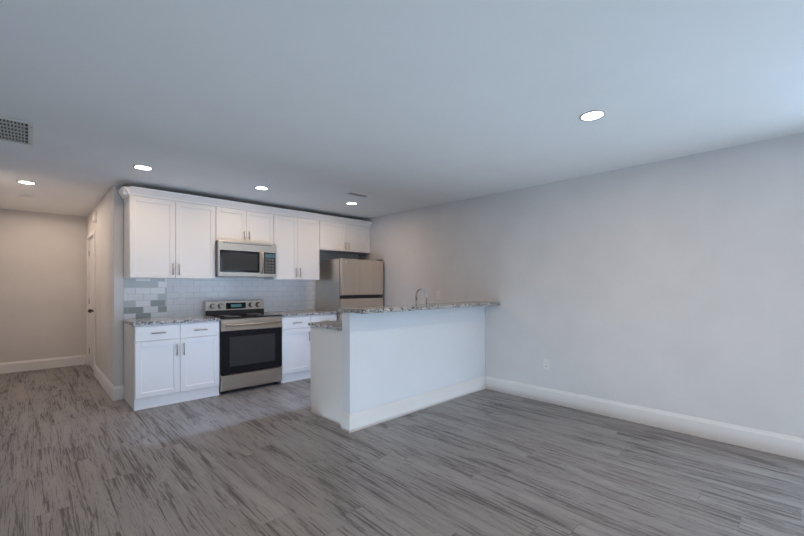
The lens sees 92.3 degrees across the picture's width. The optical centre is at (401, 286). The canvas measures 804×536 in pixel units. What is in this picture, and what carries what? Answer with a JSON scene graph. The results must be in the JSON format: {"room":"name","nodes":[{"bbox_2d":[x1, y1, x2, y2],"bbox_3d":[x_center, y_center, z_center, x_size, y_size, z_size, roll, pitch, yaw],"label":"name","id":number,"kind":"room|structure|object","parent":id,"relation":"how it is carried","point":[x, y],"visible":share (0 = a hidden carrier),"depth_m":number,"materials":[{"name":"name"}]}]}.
{"room":"kitchen","nodes":[
{"label":"kitchen","id":0,"kind":"room"},
{"bbox_2d":[0,208,86,362],"bbox_3d":[-4.424,0.064,7.249,4.600,2.440,0.120,0,0,-44],"label":"wall","id":1,"kind":"structure","parent":0,"point":[43,285],"depth_m":6.03,"materials":[{"name":"beige paint"}]},
{"bbox_2d":[0,355,86,373],"bbox_3d":[-5.562,1.206,6.040,1.000,0.160,0.040,0,0,-44],"label":"baseboard","id":2,"kind":"structure","parent":1,"relation":"attached to","point":[37,364],"depth_m":6.01,"materials":[{"name":"white wood"}]},
{"bbox_2d":[87,188,112,383],"bbox_3d":[-4.235,0.068,5.471,0.120,2.440,2.700,0,0,-44],"label":"wall","id":3,"kind":"structure","parent":0,"point":[102,226],"depth_m":4.98,"materials":[{"name":"beige paint"}]},
{"bbox_2d":[86,229,95,370],"bbox_3d":[-4.760,0.229,5.959,0.196,2.115,1.000,0,0,-44],"label":"door","id":4,"kind":"structure","parent":3,"relation":"attached to","point":[91,338],"depth_m":6.01,"materials":[{"name":"white wood"}]},
{"bbox_2d":[93,212,96,222],"bbox_3d":[-4.362,-0.983,5.486,0.037,0.140,0.110,0,0,-44],"label":"door chime","id":5,"kind":"object","parent":3,"relation":"attached to","point":[94,217],"visible":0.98,"depth_m":5.45,"materials":[{"name":"white plastic"}]},
{"bbox_2d":[94,365,119,400],"bbox_3d":[-3.836,1.209,4.976,0.036,0.160,1.701,0,0,-44],"label":"baseboard","id":6,"kind":"structure","parent":3,"relation":"attached to","point":[113,392],"depth_m":4.64,"materials":[{"name":"white wood"}]},
{"bbox_2d":[112,185,357,385],"bbox_3d":[-2.055,0.067,5.617,3.460,2.440,0.120,0,0,-44],"label":"wall","id":7,"kind":"structure","parent":0,"point":[118,283],"depth_m":4.41,"materials":[{"name":"grey paint"}]},
{"bbox_2d":[124,195,214,278],"bbox_3d":[-2.738,-0.546,4.602,0.888,0.900,0.368,0,0,-44],"label":"upper cabinet","id":8,"kind":"object","parent":7,"relation":"attached to","point":[166,239],"visible":1,"depth_m":4.45,"materials":[{"name":"white wood"}]},
{"bbox_2d":[124,277,314,318],"bbox_3d":[-2.287,0.128,5.304,2.510,0.520,0.008,0,0,-44],"label":"backsplash","id":9,"kind":"structure","parent":7,"relation":"attached to","point":[146,298],"depth_m":5.01,"materials":[{"name":"white tile"}]},
{"bbox_2d":[215,207,272,243],"bbox_3d":[-2.145,-0.785,5.174,0.756,0.423,0.368,0,0,-44],"label":"upper cabinet","id":10,"kind":"object","parent":7,"relation":"attached to","point":[236,225],"visible":0.79,"depth_m":5.03,"materials":[{"name":"white wood"}]},
{"bbox_2d":[215,240,275,277],"bbox_3d":[-2.108,-0.348,5.139,0.756,0.448,0.470,0,0,-44],"label":"over-the-range microwave","id":11,"kind":"object","parent":10,"relation":"attached to","point":[243,259],"visible":1,"depth_m":4.97,"materials":[{"name":"silver metal"}]},
{"bbox_2d":[263,214,318,279],"bbox_3d":[-1.610,-0.548,5.693,0.730,0.900,0.368,0,0,-44],"label":"upper cabinet","id":12,"kind":"object","parent":7,"relation":"attached to","point":[295,241],"visible":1,"depth_m":5.56,"materials":[{"name":"white wood"}]},
{"bbox_2d":[319,221,369,254],"bbox_3d":[-0.991,-0.779,6.290,0.988,0.440,0.368,0,0,-44],"label":"upper cabinet","id":13,"kind":"object","parent":7,"relation":"attached to","point":[342,238],"visible":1,"depth_m":6.16,"materials":[{"name":"white wood"}]},
{"bbox_2d":[118,185,371,226],"bbox_3d":[-1.865,-1.043,5.443,3.423,0.090,0.370,0,0,-44],"label":"crown molding","id":14,"kind":"structure","parent":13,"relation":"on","point":[124,191],"depth_m":4.91,"materials":[{"name":"white wood"}]},
{"bbox_2d":[0,364,803,535],"bbox_3d":[-1.515,1.324,2.400,7.400,0.060,11.140,0,0,-44],"label":"floor","id":15,"kind":"structure","parent":0,"point":[82,453],"depth_m":2.70,"materials":[{"name":"wood"}]},
{"bbox_2d":[124,321,218,410],"bbox_3d":[-2.659,0.847,4.490,0.842,0.885,0.644,0,0,-44],"label":"base cabinet","id":16,"kind":"object","parent":15,"relation":"on","point":[168,364],"visible":1,"depth_m":4.25,"materials":[{"name":"white wood"}]},
{"bbox_2d":[123,315,219,325],"bbox_3d":[-2.671,0.387,4.494,0.855,0.034,0.620,0,0,-44],"label":"countertop","id":17,"kind":"structure","parent":16,"relation":"on","point":[164,320],"depth_m":4.34,"materials":[{"name":"stone"}]},
{"bbox_2d":[204,300,281,393],"bbox_3d":[-2.055,0.738,5.035,0.779,1.100,0.699,0,0,-44],"label":"range","id":18,"kind":"object","parent":15,"relation":"on","point":[250,342],"visible":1,"depth_m":4.85,"materials":[{"name":"silver metal"}]},
{"bbox_2d":[278,314,336,382],"bbox_3d":[-1.477,0.845,5.632,0.876,0.885,0.644,0,0,-44],"label":"base cabinet","id":19,"kind":"object","parent":15,"relation":"on","point":[296,348],"visible":0.56,"depth_m":5.29,"materials":[{"name":"white wood"}]},
{"bbox_2d":[264,310,336,316],"bbox_3d":[-1.486,0.384,5.640,0.878,0.034,0.620,0,0,-44],"label":"countertop","id":20,"kind":"structure","parent":19,"relation":"on","point":[300,313],"depth_m":5.47,"materials":[{"name":"stone"}]},
{"bbox_2d":[311,326,341,424],"bbox_3d":[-0.340,0.848,4.143,1.094,0.884,0.620,0,0,-44],"label":"base cabinet","id":21,"kind":"object","parent":15,"relation":"on","point":[326,373],"visible":0.15,"depth_m":3.71,"materials":[{"name":"white wood"}]},
{"bbox_2d":[308,320,341,330],"bbox_3d":[-0.001,0.384,4.477,2.088,0.040,0.630,0,0,-44],"label":"countertop","id":22,"kind":"structure","parent":21,"relation":"on","point":[336,325],"depth_m":3.83,"materials":[{"name":"stone"}]},
{"bbox_2d":[415,288,427,303],"bbox_3d":[0.249,0.190,4.652,0.091,0.357,0.216,0,0,-44],"label":"faucet","id":23,"kind":"object","parent":22,"relation":"on","point":[416,300],"visible":0.54,"depth_m":4.64,"materials":[{"name":"silver metal"}]},
{"bbox_2d":[316,258,382,319],"bbox_3d":[-0.837,0.427,6.193,0.810,1.718,0.722,0,0,-44],"label":"fridge","id":24,"kind":"object","parent":15,"relation":"on","point":[342,283],"visible":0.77,"depth_m":5.90,"materials":[{"name":"silver metal"}]},
{"bbox_2d":[342,306,484,413],"bbox_3d":[0.255,0.760,4.200,2.109,1.060,0.120,0,0,-44],"label":"wall","id":25,"kind":"structure","parent":15,"relation":"on","point":[388,357],"depth_m":3.92,"materials":[{"name":"paint"}]},
{"bbox_2d":[344,376,487,432],"bbox_3d":[0.289,1.210,4.140,2.106,0.160,0.016,0,0,-44],"label":"baseboard","id":26,"kind":"structure","parent":25,"relation":"attached to","point":[363,419],"depth_m":3.92,"materials":[{"name":"white wood"}]},
{"bbox_2d":[338,301,499,313],"bbox_3d":[0.311,0.210,4.125,2.128,0.038,0.365,0,0,-44],"label":"bar","id":27,"kind":"object","parent":25,"relation":"on","point":[387,308],"visible":1,"depth_m":3.73,"materials":[{"name":"stone"}]},
{"bbox_2d":[0,0,803,219],"bbox_3d":[-1.515,-1.196,2.395,7.400,0.100,11.140,0,0,-44],"label":"ceiling","id":28,"kind":"structure","parent":0,"point":[324,107],"depth_m":2.29,"materials":[{"name":"paint"}]},
{"bbox_2d":[0,115,33,145],"bbox_3d":[-3.000,-1.138,2.688,0.632,0.016,0.585,0,0,-44],"label":"ceiling vent","id":29,"kind":"object","parent":28,"relation":"in","point":[14,130],"visible":1,"depth_m":2.82,"materials":[{"name":"white metal"}]},
{"bbox_2d":[16,180,36,184],"bbox_3d":[-4.143,-1.146,4.264,0.164,0.006,0.164,0,0,-44],"label":"recessed light","id":30,"kind":"object","parent":28,"relation":"in","point":[26,182],"visible":0.96,"depth_m":4.25,"materials":[{"name":"white"}]},
{"bbox_2d":[19,195,33,199],"bbox_3d":[-4.782,-1.133,4.926,0.140,0.035,0.140,0,0,-44],"label":"smoke detector","id":31,"kind":"object","parent":28,"relation":"attached to","point":[26,197],"visible":1,"depth_m":4.90,"materials":[{"name":"white plastic"}]},
{"bbox_2d":[133,165,152,170],"bbox_3d":[-2.497,-1.145,3.727,0.164,0.006,0.164,0,0,-44],"label":"recessed light","id":32,"kind":"object","parent":28,"relation":"in","point":[143,167],"visible":0.98,"depth_m":3.71,"materials":[{"name":"white"}]},
{"bbox_2d":[254,186,268,189],"bbox_3d":[-1.635,-1.147,4.505,0.164,0.006,0.164,0,0,-44],"label":"recessed light","id":33,"kind":"object","parent":28,"relation":"in","point":[261,188],"visible":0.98,"depth_m":4.51,"materials":[{"name":"white"}]},
{"bbox_2d":[346,202,357,204],"bbox_3d":[-0.694,-1.149,5.344,0.164,0.006,0.164,0,0,-44],"label":"recessed light","id":34,"kind":"object","parent":28,"relation":"in","point":[351,203],"visible":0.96,"depth_m":5.34,"materials":[{"name":"white"}]},
{"bbox_2d":[346,192,369,197],"bbox_3d":[-0.547,-1.147,4.833,0.300,0.007,0.120,0,0,-44],"label":"ceiling vent","id":35,"kind":"object","parent":28,"relation":"in","point":[357,194],"visible":1,"depth_m":4.81,"materials":[{"name":"white plastic"}]},
{"bbox_2d":[579,110,605,120],"bbox_3d":[1.274,-1.143,2.588,0.164,0.006,0.164,0,0,-44],"label":"recessed light","id":36,"kind":"object","parent":28,"relation":"in","point":[592,115],"visible":1,"depth_m":2.58,"materials":[{"name":"white"}]},
{"bbox_2d":[358,133,803,437],"bbox_3d":[2.082,0.071,3.913,0.120,2.440,8.320,0,0,-44],"label":"wall","id":37,"kind":"structure","parent":0,"point":[674,285],"depth_m":3.63,"materials":[{"name":"grey paint"}]},
{"bbox_2d":[544,359,549,369],"bbox_3d":[1.611,0.870,4.309,0.009,0.114,0.070,0,0,-44],"label":"electrical outlet","id":38,"kind":"object","parent":37,"relation":"attached to","point":[546,364],"visible":1,"depth_m":4.30,"materials":[{"name":"white plastic"}]},
{"bbox_2d":[488,376,803,460],"bbox_3d":[2.934,1.213,2.936,0.016,0.160,5.425,0,0,-44],"label":"baseboard","id":39,"kind":"structure","parent":37,"relation":"attached to","point":[772,442],"depth_m":3.50,"materials":[{"name":"white wood"}]}
]}

